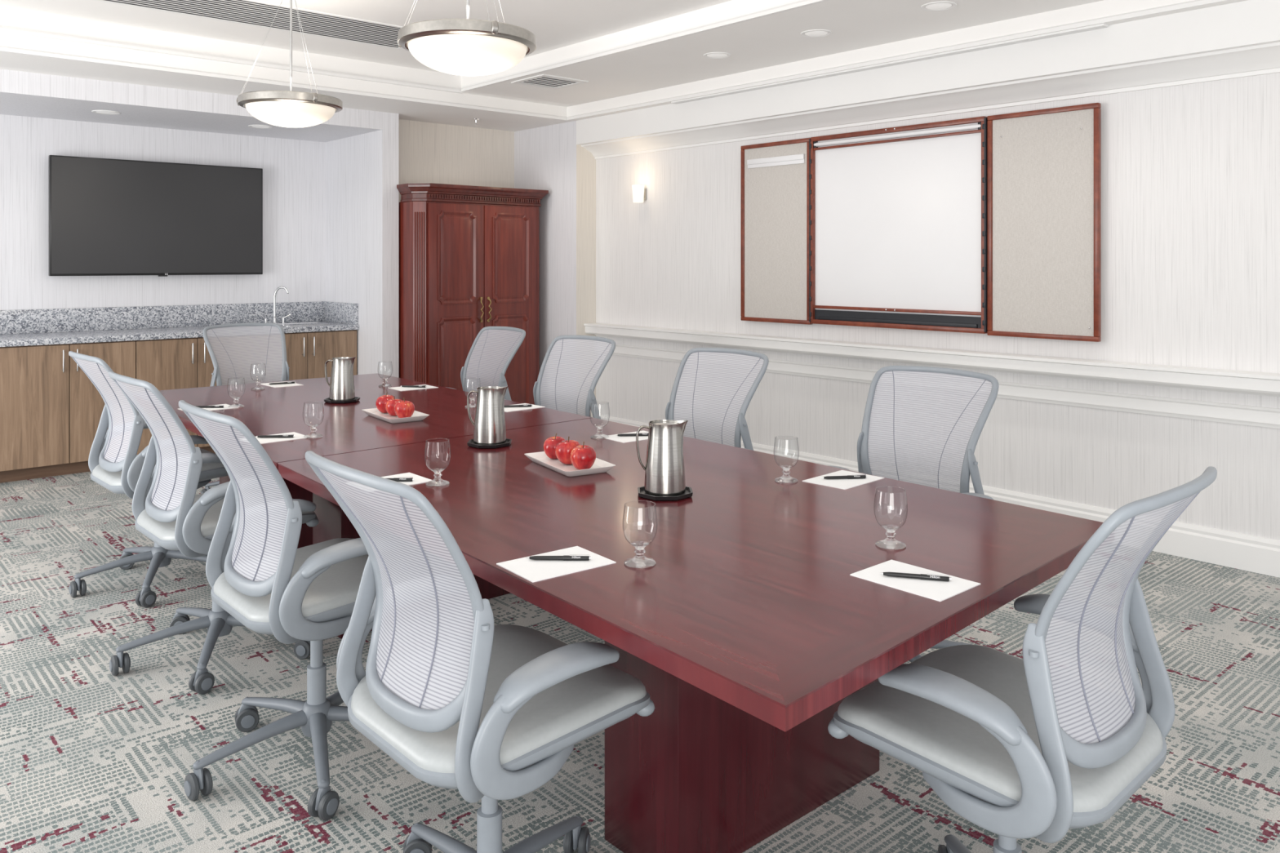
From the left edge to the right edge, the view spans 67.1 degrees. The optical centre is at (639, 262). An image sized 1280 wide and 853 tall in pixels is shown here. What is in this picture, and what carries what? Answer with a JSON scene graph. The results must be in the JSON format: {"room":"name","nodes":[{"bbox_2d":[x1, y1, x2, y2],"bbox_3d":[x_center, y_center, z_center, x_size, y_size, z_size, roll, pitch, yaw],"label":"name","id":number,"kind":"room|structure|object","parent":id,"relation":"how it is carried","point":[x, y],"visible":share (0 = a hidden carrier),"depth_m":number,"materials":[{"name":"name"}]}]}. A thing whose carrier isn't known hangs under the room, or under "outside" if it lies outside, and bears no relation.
{"room":"conference room","nodes":[
{"label":"conference room","id":0,"kind":"room"},
{"bbox_2d":[0,114,325,310],"bbox_3d":[-5.101,0.125,6.062,6.420,2.550,0.160,0,0,-42],"label":"wall","id":1,"kind":"structure","parent":0,"point":[294,171],"depth_m":7.26,"materials":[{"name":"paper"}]},
{"bbox_2d":[48,155,262,276],"bbox_3d":[-3.582,-0.324,7.229,1.468,0.851,0.113,0,0,-42],"label":"television","id":2,"kind":"object","parent":1,"relation":"attached to","point":[107,216],"visible":1,"depth_m":7.14,"materials":[{"name":"black plastic"}]},
{"bbox_2d":[0,301,358,334],"bbox_3d":[-4.842,0.407,5.770,6.419,0.165,0.619,0,0,-42],"label":"backsplash","id":3,"kind":"structure","parent":1,"relation":"attached to","point":[79,319],"depth_m":7.28,"materials":[{"name":"grey stone"}]},
{"bbox_2d":[0,69,382,142],"bbox_3d":[-4.706,-1.083,5.617,6.420,0.135,1.030,0,0,-42],"label":"ceiling","id":4,"kind":"structure","parent":0,"point":[26,94],"depth_m":6.48,"materials":[{"name":"paint"}]},
{"bbox_2d":[91,110,119,114],"bbox_3d":[-3.595,-1.012,6.504,0.170,0.005,0.170,0,0,-42],"label":"recessed light","id":5,"kind":"object","parent":4,"relation":"in","point":[101,112],"visible":1,"depth_m":6.50,"materials":[{"name":"paint"}]},
{"bbox_2d":[248,124,272,128],"bbox_3d":[-2.824,-1.012,7.188,0.170,0.005,0.170,0,0,-42],"label":"recessed light","id":6,"kind":"object","parent":4,"relation":"in","point":[249,126],"visible":1,"depth_m":7.19,"materials":[{"name":"paint"}]},
{"bbox_2d":[325,111,399,377],"bbox_3d":[-2.308,0.125,7.854,0.137,2.550,1.190,0,0,-42],"label":"wall column","id":7,"kind":"structure","parent":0,"point":[362,171],"depth_m":7.55,"materials":[{"name":"paint"}]},
{"bbox_2d":[0,0,731,72],"bbox_3d":[-1.122,-1.470,1.836,6.760,0.160,8.235,0,0,-42],"label":"ceiling","id":8,"kind":"structure","parent":0,"point":[555,24],"depth_m":5.42,"materials":[{"name":"paint"}]},
{"bbox_2d":[93,0,403,49],"bbox_3d":[-2.571,-1.387,5.005,3.200,0.006,0.550,0,0,-42],"label":"ceiling vent","id":9,"kind":"object","parent":8,"relation":"in","point":[256,13],"visible":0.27,"depth_m":5.48,"materials":[{"name":"metal"}]},
{"bbox_2d":[235,0,342,127],"bbox_3d":[-1.786,-1.042,4.950,0.509,0.690,0.504,0,0,33],"label":"pendant lamp","id":10,"kind":"object","parent":8,"relation":"hanging from","point":[286,108],"visible":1,"depth_m":4.81,"materials":[{"name":"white glass"}]},
{"bbox_2d":[396,0,536,75],"bbox_3d":[-0.636,-1.045,3.578,0.504,0.690,0.509,0,0,-42],"label":"pendant lamp","id":11,"kind":"object","parent":8,"relation":"hanging from","point":[467,46],"visible":1,"depth_m":3.42,"materials":[{"name":"white glass"}]},
{"bbox_2d":[398,119,514,202],"bbox_3d":[-1.611,0.125,8.109,1.243,2.550,0.133,0,0,-42],"label":"wall","id":12,"kind":"structure","parent":0,"point":[428,152],"depth_m":8.07,"materials":[{"name":"paint"}]},
{"bbox_2d":[514,120,576,369],"bbox_3d":[-0.703,0.125,8.323,0.400,2.550,1.019,0,0,-42],"label":"wall","id":13,"kind":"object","parent":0,"point":[545,157],"visible":0.29,"depth_m":8.04,"materials":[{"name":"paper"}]},
{"bbox_2d":[576,144,595,417],"bbox_3d":[-0.363,0.223,7.939,0.400,2.355,0.006,0,0,-42],"label":"wall","id":14,"kind":"structure","parent":0,"point":[585,161],"depth_m":7.86,"materials":[{"name":"paint"}]},
{"bbox_2d":[0,0,1246,131],"bbox_3d":[-1.132,-1.350,3.007,8.300,0.400,10.000,0,0,-42],"label":"ceiling","id":15,"kind":"structure","parent":0,"point":[406,110],"depth_m":6.04,"materials":[{"name":"paint"}]},
{"bbox_2d":[0,25,462,93],"bbox_3d":[-3.845,-1.272,4.904,6.760,0.035,0.030,0,0,-42],"label":"trim","id":16,"kind":"structure","parent":15,"relation":"attached to","point":[2,28],"depth_m":5.96,"materials":[{"name":"paint"}]},
{"bbox_2d":[0,45,567,120],"bbox_3d":[-3.482,-1.165,5.236,7.744,0.030,0.015,0,0,-42],"label":"trim","id":17,"kind":"structure","parent":15,"relation":"attached to","point":[7,49],"depth_m":6.14,"materials":[{"name":"paint"}]},
{"bbox_2d":[472,118,479,125],"bbox_3d":[-1.312,-1.125,7.728,0.060,0.050,0.060,0,0,-42],"label":"sprinkler","id":18,"kind":"object","parent":15,"relation":"attached to","point":[475,119],"visible":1,"depth_m":7.72,"materials":[{"name":"silver metal"}]},
{"bbox_2d":[671,23,1108,103],"bbox_3d":[1.244,-1.145,5.785,0.052,0.010,3.020,0,0,-42],"label":"ceiling vent","id":19,"kind":"object","parent":15,"relation":"in","point":[1100,25],"visible":1,"depth_m":5.45,"materials":[{"name":"metal"}]},
{"bbox_2d":[0,471,1279,852],"bbox_3d":[-1.165,1.450,3.044,8.300,0.100,10.100,0,0,-42],"label":"floor","id":20,"kind":"structure","parent":0,"point":[93,760],"depth_m":2.80,"materials":[{"name":"carpet"}]},
{"bbox_2d":[0,340,135,483],"bbox_3d":[-3.928,0.966,6.546,0.795,0.868,0.635,0,0,-42],"label":"base cabinet","id":21,"kind":"object","parent":20,"relation":"on","point":[51,411],"visible":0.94,"depth_m":6.27,"materials":[{"name":"brown wood"}]},
{"bbox_2d":[68,351,228,608],"bbox_3d":[-2.119,0.887,4.231,0.654,1.026,0.663,0,0,-41],"label":"office chair","id":22,"kind":"object","parent":20,"relation":"on","point":[114,464],"visible":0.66,"depth_m":4.05,"materials":[{"name":"grey plastic"}]},
{"bbox_2d":[135,337,216,454],"bbox_3d":[-3.332,0.966,7.075,0.796,0.868,0.635,0,0,-42],"label":"base cabinet","id":23,"kind":"object","parent":20,"relation":"on","point":[166,364],"visible":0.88,"depth_m":6.76,"materials":[{"name":"brown wood"}]},
{"bbox_2d":[108,371,319,694],"bbox_3d":[-1.519,0.886,3.460,0.663,1.021,0.661,0,0,-43],"label":"office chair","id":24,"kind":"object","parent":20,"relation":"on","point":[166,508],"visible":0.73,"depth_m":3.26,"materials":[{"name":"grey plastic"}]},
{"bbox_2d":[200,322,289,493],"bbox_3d":[-2.229,0.886,5.746,0.666,1.021,0.677,0,0,-44],"label":"office chair","id":25,"kind":"object","parent":20,"relation":"on","point":[233,348],"visible":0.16,"depth_m":5.90,"materials":[{"name":"grey plastic"}]},
{"bbox_2d":[178,400,368,820],"bbox_3d":[-0.933,0.887,2.729,0.662,1.026,0.655,0,0,44],"label":"office chair","id":26,"kind":"object","parent":20,"relation":"on","point":[256,571],"visible":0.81,"depth_m":2.54,"materials":[{"name":"grey plastic"}]},
{"bbox_2d":[284,329,356,380],"bbox_3d":[-2.732,0.966,7.607,0.803,0.868,0.635,0,0,-42],"label":"base cabinet","id":27,"kind":"object","parent":20,"relation":"on","point":[308,353],"visible":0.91,"depth_m":7.45,"materials":[{"name":"brown wood"}]},
{"bbox_2d":[0,320,359,346],"bbox_3d":[-4.836,0.510,5.762,6.419,0.040,0.639,0,0,-42],"label":"countertop","id":28,"kind":"structure","parent":27,"relation":"on","point":[108,335],"depth_m":6.63,"materials":[{"name":"grey stone"}]},
{"bbox_2d":[259,286,290,324],"bbox_3d":[-2.898,0.339,7.681,0.238,0.301,0.102,0,0,-23],"label":"sink faucet","id":29,"kind":"object","parent":28,"relation":"on","point":[274,318],"visible":0.94,"depth_m":7.68,"materials":[{"name":"silver metal"}]},
{"bbox_2d":[278,322,331,326],"bbox_3d":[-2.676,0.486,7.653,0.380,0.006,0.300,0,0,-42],"label":"bar sink","id":30,"kind":"object","parent":28,"relation":"in","point":[297,323],"visible":0.81,"depth_m":7.63,"materials":[{"name":"silver metal"}]},
{"bbox_2d":[396,182,548,404],"bbox_3d":[-1.363,0.400,7.809,1.261,2.000,0.510,0,0,-42],"label":"armoire","id":31,"kind":"object","parent":20,"relation":"on","point":[468,255],"visible":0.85,"depth_m":7.49,"materials":[{"name":"brown wood"}]},
{"bbox_2d":[305,450,654,852],"bbox_3d":[-0.323,0.886,2.024,0.674,1.021,0.666,0,0,-42],"label":"office chair","id":32,"kind":"object","parent":20,"relation":"on","point":[466,703],"visible":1,"depth_m":1.83,"materials":[{"name":"grey plastic"}]},
{"bbox_2d":[445,326,525,400],"bbox_3d":[-1.005,0.886,5.409,0.669,1.021,0.665,0,0,-40],"label":"office chair","id":33,"kind":"object","parent":20,"relation":"on","point":[492,350],"visible":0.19,"depth_m":5.60,"materials":[{"name":"grey plastic"}]},
{"bbox_2d":[533,335,615,418],"bbox_3d":[-0.502,0.886,4.728,0.670,1.021,0.666,0,0,-44],"label":"office chair","id":34,"kind":"object","parent":20,"relation":"on","point":[571,368],"visible":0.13,"depth_m":4.88,"materials":[{"name":"grey plastic"}]},
{"bbox_2d":[159,373,1102,852],"bbox_3d":[-0.665,1.025,3.547,1.366,0.750,4.401,0,0,-40],"label":"conference table","id":35,"kind":"object","parent":20,"relation":"on","point":[750,627],"visible":0.72,"depth_m":2.29,"materials":[{"name":"brown wood"}]},
{"bbox_2d":[177,404,238,410],"bbox_3d":[-1.926,0.649,4.308,0.210,0.002,0.150,0,0,-44],"label":"pad","id":36,"kind":"object","parent":35,"relation":"on","point":[225,405],"visible":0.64,"depth_m":4.29,"materials":[{"name":"paper"}]},
{"bbox_2d":[195,404,225,408],"bbox_3d":[-1.925,0.642,4.308,0.142,0.012,0.012,0,0,-4],"label":"ballpoint pen","id":37,"kind":"object","parent":36,"relation":"on","point":[214,406],"visible":0.96,"depth_m":4.31,"materials":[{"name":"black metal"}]},
{"bbox_2d":[226,378,245,407],"bbox_3d":[-1.820,0.585,4.354,0.075,0.129,0.075,0,0,-42],"label":"water goblet","id":38,"kind":"object","parent":35,"relation":"on","point":[236,404],"visible":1,"depth_m":4.34,"materials":[{"name":"clear glass"}]},
{"bbox_2d":[249,364,265,390],"bbox_3d":[-1.964,0.585,4.969,0.075,0.129,0.075,0,0,-42],"label":"water goblet","id":39,"kind":"object","parent":35,"relation":"on","point":[258,386],"visible":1,"depth_m":4.96,"materials":[{"name":"clear glass"}]},
{"bbox_2d":[255,431,306,444],"bbox_3d":[-1.350,0.649,3.572,0.210,0.002,0.150,0,0,-43],"label":"pad","id":40,"kind":"object","parent":35,"relation":"on","point":[297,436],"visible":0.57,"depth_m":3.56,"materials":[{"name":"paper"}]},
{"bbox_2d":[256,434,294,437],"bbox_3d":[-1.349,0.642,3.572,0.142,0.012,0.012,0,0,-4],"label":"ballpoint pen","id":41,"kind":"object","parent":40,"relation":"on","point":[282,435],"visible":1,"depth_m":3.57,"materials":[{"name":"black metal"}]},
{"bbox_2d":[260,381,303,387],"bbox_3d":[-1.911,0.649,5.150,0.150,0.002,0.210,0,0,-43],"label":"pad","id":42,"kind":"object","parent":35,"relation":"on","point":[264,384],"visible":0.71,"depth_m":5.12,"materials":[{"name":"paper"}]},
{"bbox_2d":[267,381,295,384],"bbox_3d":[-1.910,0.642,5.150,0.142,0.012,0.012,0,0,-32],"label":"ballpoint pen","id":43,"kind":"object","parent":42,"relation":"on","point":[286,382],"visible":1,"depth_m":5.15,"materials":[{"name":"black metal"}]},
{"bbox_2d":[303,400,323,438],"bbox_3d":[-1.219,0.585,3.605,0.075,0.129,0.075,0,0,-42],"label":"water goblet","id":44,"kind":"object","parent":35,"relation":"on","point":[313,434],"visible":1,"depth_m":3.59,"materials":[{"name":"clear glass"}]},
{"bbox_2d":[324,396,359,403],"bbox_3d":[-1.395,0.643,4.525,0.152,0.014,0.152,0,0,-2],"label":"coaster","id":45,"kind":"object","parent":35,"relation":"on","point":[357,398],"visible":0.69,"depth_m":4.47,"materials":[{"name":"black plastic"}]},
{"bbox_2d":[324,356,355,400],"bbox_3d":[-1.399,0.541,4.528,0.125,0.202,0.115,0,0,39],"label":"water pitcher","id":46,"kind":"object","parent":45,"relation":"on","point":[341,384],"visible":1,"depth_m":4.48,"materials":[{"name":"metal"}]},
{"bbox_2d":[377,361,391,386],"bbox_3d":[-1.341,0.585,5.083,0.075,0.129,0.075,0,0,-42],"label":"water goblet","id":47,"kind":"object","parent":35,"relation":"on","point":[384,384],"visible":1,"depth_m":5.07,"materials":[{"name":"clear glass"}]},
{"bbox_2d":[361,408,429,423],"bbox_3d":[-1.027,0.638,4.048,0.176,0.023,0.320,0,0,-37],"label":"serving tray","id":48,"kind":"object","parent":35,"relation":"on","point":[374,412],"visible":0.73,"depth_m":4.00,"materials":[{"name":"white ceramic"}]},
{"bbox_2d":[375,391,394,413],"bbox_3d":[-1.086,0.597,4.128,0.083,0.087,0.083,0,0,24],"label":"apple","id":49,"kind":"object","parent":48,"relation":"on","point":[380,402],"visible":0.78,"depth_m":4.10,"materials":[{"name":"red food"}]},
{"bbox_2d":[385,395,402,416],"bbox_3d":[-1.028,0.599,4.048,0.078,0.082,0.078,0,0,43],"label":"apple","id":50,"kind":"object","parent":48,"relation":"on","point":[389,405],"visible":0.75,"depth_m":4.02,"materials":[{"name":"red food"}]},
{"bbox_2d":[394,397,414,417],"bbox_3d":[-0.967,0.597,3.969,0.082,0.087,0.082,0,0,-28],"label":"apple","id":51,"kind":"object","parent":48,"relation":"on","point":[402,409],"visible":0.82,"depth_m":3.94,"materials":[{"name":"red food"}]},
{"bbox_2d":[381,472,431,485],"bbox_3d":[-0.741,0.649,2.859,0.210,0.002,0.150,0,0,-42],"label":"pad","id":52,"kind":"object","parent":35,"relation":"on","point":[418,479],"visible":0.21,"depth_m":2.91,"materials":[{"name":"paper"}]},
{"bbox_2d":[386,477,414,481],"bbox_3d":[-0.740,0.642,2.859,0.142,0.012,0.012,0,0,-2],"label":"ballpoint pen","id":53,"kind":"object","parent":52,"relation":"on","point":[397,479],"visible":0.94,"depth_m":2.86,"materials":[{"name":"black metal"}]},
{"bbox_2d":[388,384,438,391],"bbox_3d":[-1.177,0.649,5.016,0.210,0.002,0.150,0,0,-40],"label":"pad","id":54,"kind":"object","parent":35,"relation":"on","point":[400,388],"visible":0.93,"depth_m":4.99,"materials":[{"name":"paper"}]},
{"bbox_2d":[400,385,426,387],"bbox_3d":[-1.177,0.642,5.016,0.142,0.012,0.012,0,0,8],"label":"ballpoint pen","id":55,"kind":"object","parent":54,"relation":"on","point":[413,386],"visible":1,"depth_m":5.01,"materials":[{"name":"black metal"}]},
{"bbox_2d":[424,438,450,486],"bbox_3d":[-0.594,0.585,2.835,0.075,0.129,0.075,0,0,-42],"label":"water goblet","id":56,"kind":"object","parent":35,"relation":"on","point":[437,481],"visible":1,"depth_m":2.82,"materials":[{"name":"clear glass"}]},
{"bbox_2d":[463,377,480,408],"bbox_3d":[-0.755,0.585,4.354,0.075,0.129,0.075,0,0,-42],"label":"water goblet","id":57,"kind":"object","parent":35,"relation":"on","point":[472,405],"visible":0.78,"depth_m":4.34,"materials":[{"name":"clear glass"}]},
{"bbox_2d":[466,438,511,448],"bbox_3d":[-0.536,0.643,3.444,0.152,0.014,0.152,0,0,-2],"label":"coaster","id":58,"kind":"object","parent":35,"relation":"on","point":[470,443],"visible":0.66,"depth_m":3.38,"materials":[{"name":"black plastic"}]},
{"bbox_2d":[466,386,507,444],"bbox_3d":[-0.540,0.541,3.447,0.125,0.202,0.115,0,0,39],"label":"water pitcher","id":59,"kind":"object","parent":58,"relation":"on","point":[489,423],"visible":1,"depth_m":3.40,"materials":[{"name":"metal"}]},
{"bbox_2d":[503,403,545,412],"bbox_3d":[-0.554,0.649,4.329,0.210,0.002,0.150,0,0,-44],"label":"pad","id":60,"kind":"object","parent":35,"relation":"on","point":[506,409],"visible":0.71,"depth_m":4.29,"materials":[{"name":"paper"}]},
{"bbox_2d":[504,404,532,407],"bbox_3d":[-0.553,0.642,4.329,0.142,0.012,0.012,0,0,-12],"label":"ballpoint pen","id":61,"kind":"object","parent":60,"relation":"on","point":[522,405],"visible":0.94,"depth_m":4.33,"materials":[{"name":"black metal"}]},
{"bbox_2d":[496,546,616,582],"bbox_3d":[-0.181,0.649,2.086,0.210,0.002,0.150,0,0,-38],"label":"pad","id":62,"kind":"object","parent":35,"relation":"on","point":[533,571],"visible":1,"depth_m":2.07,"materials":[{"name":"paper"}]},
{"bbox_2d":[525,555,591,560],"bbox_3d":[-0.177,0.642,2.101,0.142,0.012,0.012,0,0,0],"label":"ballpoint pen","id":63,"kind":"object","parent":62,"relation":"on","point":[565,557],"visible":1,"depth_m":2.10,"materials":[{"name":"black plastic"}]},
{"bbox_2d":[524,451,615,476],"bbox_3d":[-0.227,0.638,3.077,0.176,0.023,0.320,0,0,-31],"label":"serving tray","id":64,"kind":"object","parent":35,"relation":"on","point":[600,466],"visible":0.69,"depth_m":3.03,"materials":[{"name":"white ceramic"}]},
{"bbox_2d":[543,433,564,458],"bbox_3d":[-0.278,0.600,3.163,0.077,0.082,0.077,0,0,-7],"label":"apple","id":65,"kind":"object","parent":64,"relation":"on","point":[550,443],"visible":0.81,"depth_m":3.14,"materials":[{"name":"red food"}]},
{"bbox_2d":[555,436,580,464],"bbox_3d":[-0.228,0.596,3.077,0.084,0.088,0.084,0,0,12],"label":"apple","id":66,"kind":"object","parent":64,"relation":"on","point":[563,449],"visible":0.74,"depth_m":3.05,"materials":[{"name":"red food"}]},
{"bbox_2d":[570,441,595,470],"bbox_3d":[-0.176,0.598,2.991,0.080,0.086,0.080,0,0,-42],"label":"apple","id":67,"kind":"object","parent":64,"relation":"on","point":[583,456],"visible":0.96,"depth_m":2.96,"materials":[{"name":"red food"}]},
{"bbox_2d":[589,408,609,439],"bbox_3d":[-0.150,0.585,3.594,0.075,0.129,0.075,0,0,-42],"label":"water goblet","id":68,"kind":"object","parent":35,"relation":"on","point":[599,435],"visible":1,"depth_m":3.58,"materials":[{"name":"clear glass"}]},
{"bbox_2d":[605,431,648,443],"bbox_3d":[-0.022,0.649,3.605,0.210,0.002,0.150,0,0,-39],"label":"pad","id":69,"kind":"object","parent":35,"relation":"on","point":[624,439],"visible":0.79,"depth_m":3.57,"materials":[{"name":"paper"}]},
{"bbox_2d":[615,432,648,436],"bbox_3d":[-0.021,0.642,3.605,0.142,0.012,0.012,0,0,-6],"label":"ballpoint pen","id":70,"kind":"object","parent":69,"relation":"on","point":[641,433],"visible":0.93,"depth_m":3.60,"materials":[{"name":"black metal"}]},
{"bbox_2d":[622,507,657,568],"bbox_3d":[0.000,0.585,2.086,0.075,0.129,0.075,0,0,-42],"label":"water goblet","id":71,"kind":"object","parent":35,"relation":"on","point":[639,561],"visible":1,"depth_m":2.08,"materials":[{"name":"clear glass"}]},
{"bbox_2d":[637,486,693,501],"bbox_3d":[0.070,0.643,2.702,0.152,0.014,0.152,0,0,-2],"label":"coaster","id":72,"kind":"object","parent":35,"relation":"on","point":[688,493],"visible":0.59,"depth_m":2.65,"materials":[{"name":"black plastic"}]},
{"bbox_2d":[635,419,688,496],"bbox_3d":[0.066,0.541,2.705,0.125,0.202,0.115,0,0,39],"label":"water pitcher","id":73,"kind":"object","parent":72,"relation":"on","point":[664,469],"visible":1,"depth_m":2.66,"materials":[{"name":"metal"}]},
{"bbox_2d":[773,436,799,483],"bbox_3d":[0.436,0.585,2.877,0.075,0.129,0.075,0,0,-42],"label":"water goblet","id":74,"kind":"object","parent":35,"relation":"on","point":[785,478],"visible":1,"depth_m":2.87,"materials":[{"name":"clear glass"}]},
{"bbox_2d":[802,470,884,489],"bbox_3d":[0.610,0.649,2.892,0.210,0.002,0.150,0,0,-45],"label":"pad","id":75,"kind":"object","parent":35,"relation":"on","point":[844,484],"visible":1,"depth_m":2.88,"materials":[{"name":"paper"}]},
{"bbox_2d":[821,474,866,479],"bbox_3d":[0.611,0.642,2.892,0.142,0.012,0.012,0,0,-6],"label":"ballpoint pen","id":76,"kind":"object","parent":75,"relation":"on","point":[854,476],"visible":1,"depth_m":2.89,"materials":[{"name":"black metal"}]},
{"bbox_2d":[873,489,907,549],"bbox_3d":[0.576,0.585,2.219,0.075,0.129,0.075,0,0,-42],"label":"water goblet","id":77,"kind":"object","parent":35,"relation":"on","point":[890,542],"visible":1,"depth_m":2.21,"materials":[{"name":"clear glass"}]},
{"bbox_2d":[849,560,980,601],"bbox_3d":[0.562,0.649,1.980,0.150,0.002,0.210,0,0,-42],"label":"pad","id":78,"kind":"object","parent":35,"relation":"on","point":[936,590],"visible":1,"depth_m":1.96,"materials":[{"name":"paper"}]},
{"bbox_2d":[879,572,951,581],"bbox_3d":[0.563,0.642,1.979,0.142,0.012,0.012,0,0,14],"label":"ballpoint pen","id":79,"kind":"object","parent":78,"relation":"on","point":[922,576],"visible":1,"depth_m":1.97,"materials":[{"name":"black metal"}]},
{"bbox_2d":[665,347,768,450],"bbox_3d":[0.178,0.887,3.983,0.656,1.026,0.667,0,0,-42],"label":"office chair","id":80,"kind":"object","parent":20,"relation":"on","point":[713,388],"visible":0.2,"depth_m":4.13,"materials":[{"name":"grey plastic"}]},
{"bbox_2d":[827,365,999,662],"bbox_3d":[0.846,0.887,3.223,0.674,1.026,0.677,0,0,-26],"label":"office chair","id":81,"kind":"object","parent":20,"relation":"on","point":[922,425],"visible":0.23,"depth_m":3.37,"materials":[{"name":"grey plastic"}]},
{"bbox_2d":[827,466,1217,852],"bbox_3d":[0.723,0.887,1.869,0.667,1.026,0.656,0,0,-44],"label":"office chair","id":82,"kind":"object","parent":20,"relation":"on","point":[1055,740],"visible":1,"depth_m":1.70,"materials":[{"name":"grey plastic"}]},
{"bbox_2d":[461,0,1102,106],"bbox_3d":[1.774,-1.405,4.407,0.984,0.290,8.235,0,0,-42],"label":"ceiling","id":83,"kind":"structure","parent":0,"point":[775,39],"depth_m":5.54,"materials":[{"name":"paint"}]},
{"bbox_2d":[511,74,588,89],"bbox_3d":[-0.628,-1.256,6.717,0.390,0.007,0.390,0,0,-42],"label":"ceiling vent","id":84,"kind":"object","parent":83,"relation":"in","point":[544,81],"visible":1,"depth_m":6.71,"materials":[{"name":"metal"}]},
{"bbox_2d":[461,0,829,92],"bbox_3d":[1.411,-1.280,4.055,0.025,0.040,8.190,0,0,-42],"label":"trim","id":85,"kind":"structure","parent":83,"relation":"attached to","point":[794,4],"depth_m":5.52,"materials":[{"name":"paint"}]},
{"bbox_2d":[702,52,731,58],"bbox_3d":[0.469,-1.258,5.859,0.170,0.005,0.170,0,0,-42],"label":"recessed light","id":86,"kind":"object","parent":83,"relation":"in","point":[710,55],"visible":1,"depth_m":5.85,"materials":[{"name":"glass"}]},
{"bbox_2d":[800,29,831,37],"bbox_3d":[0.966,-1.258,5.298,0.170,0.005,0.170,0,0,-42],"label":"recessed light","id":87,"kind":"object","parent":83,"relation":"in","point":[812,33],"visible":1,"depth_m":5.29,"materials":[{"name":"glass"}]},
{"bbox_2d":[920,0,956,11],"bbox_3d":[1.464,-1.258,4.737,0.170,0.005,0.170,0,0,-42],"label":"recessed light","id":88,"kind":"object","parent":83,"relation":"in","point":[941,5],"visible":1,"depth_m":4.73,"materials":[{"name":"glass"}]},
{"bbox_2d":[576,0,1279,145],"bbox_3d":[2.351,-1.052,4.883,0.400,0.195,8.181,0,0,-42],"label":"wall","id":89,"kind":"structure","parent":0,"point":[1248,23],"depth_m":5.17,"materials":[{"name":"paint"}]},
{"bbox_2d":[566,0,1229,119],"bbox_3d":[2.143,-1.165,4.721,0.014,0.030,8.215,0,0,-42],"label":"trim","id":90,"kind":"structure","parent":89,"relation":"attached to","point":[1193,3],"depth_m":5.29,"materials":[{"name":"paint"}]},
{"bbox_2d":[581,41,1279,159],"bbox_3d":[2.293,-0.902,4.827,0.160,0.105,8.175,0,0,-42],"label":"crown molding","id":91,"kind":"structure","parent":89,"relation":"attached to","point":[1263,59],"depth_m":5.29,"materials":[{"name":"paint"}]},
{"bbox_2d":[595,72,1279,540],"bbox_3d":[2.428,0.223,4.947,0.200,2.355,8.175,0,0,-42],"label":"wall","id":92,"kind":"structure","parent":0,"point":[1190,173],"depth_m":4.86,"materials":[{"name":"paint"}]},
{"bbox_2d":[631,184,646,203],"bbox_3d":[-0.006,-0.531,7.467,0.095,0.135,0.086,0,0,-42],"label":"wall sconce","id":93,"kind":"object","parent":92,"relation":"attached to","point":[639,193],"visible":1,"depth_m":7.43,"materials":[{"name":"white glass"}]},
{"bbox_2d":[740,102,1101,342],"bbox_3d":[1.513,-0.203,5.766,0.080,1.203,2.421,0,0,-42],"label":"cabinet","id":94,"kind":"object","parent":92,"relation":"attached to","point":[990,225],"visible":1,"depth_m":5.55,"materials":[{"name":"brown wood"}]},
{"bbox_2d":[814,309,981,328],"bbox_3d":[1.521,0.331,5.773,0.060,0.062,1.161,0,0,-42],"label":"marker tray","id":95,"kind":"object","parent":94,"relation":"on","point":[888,318],"depth_m":5.72,"materials":[{"name":"black metal"}]},
{"bbox_2d":[583,323,1279,396],"bbox_3d":[2.306,0.547,4.838,0.127,0.105,8.175,0,0,-42],"label":"chair rail","id":96,"kind":"object","parent":92,"relation":"attached to","point":[1264,384],"visible":1,"depth_m":5.28,"materials":[{"name":"paint"}]},
{"bbox_2d":[600,414,1279,577],"bbox_3d":[2.344,1.320,4.872,0.025,0.160,8.175,0,0,-42],"label":"baseboard","id":97,"kind":"structure","parent":92,"relation":"attached to","point":[1249,553],"depth_m":4.59,"materials":[{"name":"paint"}]},
{"bbox_2d":[612,343,1279,428],"bbox_3d":[2.344,0.696,4.872,0.025,0.088,8.175,0,0,-42],"label":"trim","id":98,"kind":"structure","parent":92,"relation":"attached to","point":[1260,416],"depth_m":4.96,"materials":[{"name":"paint"}]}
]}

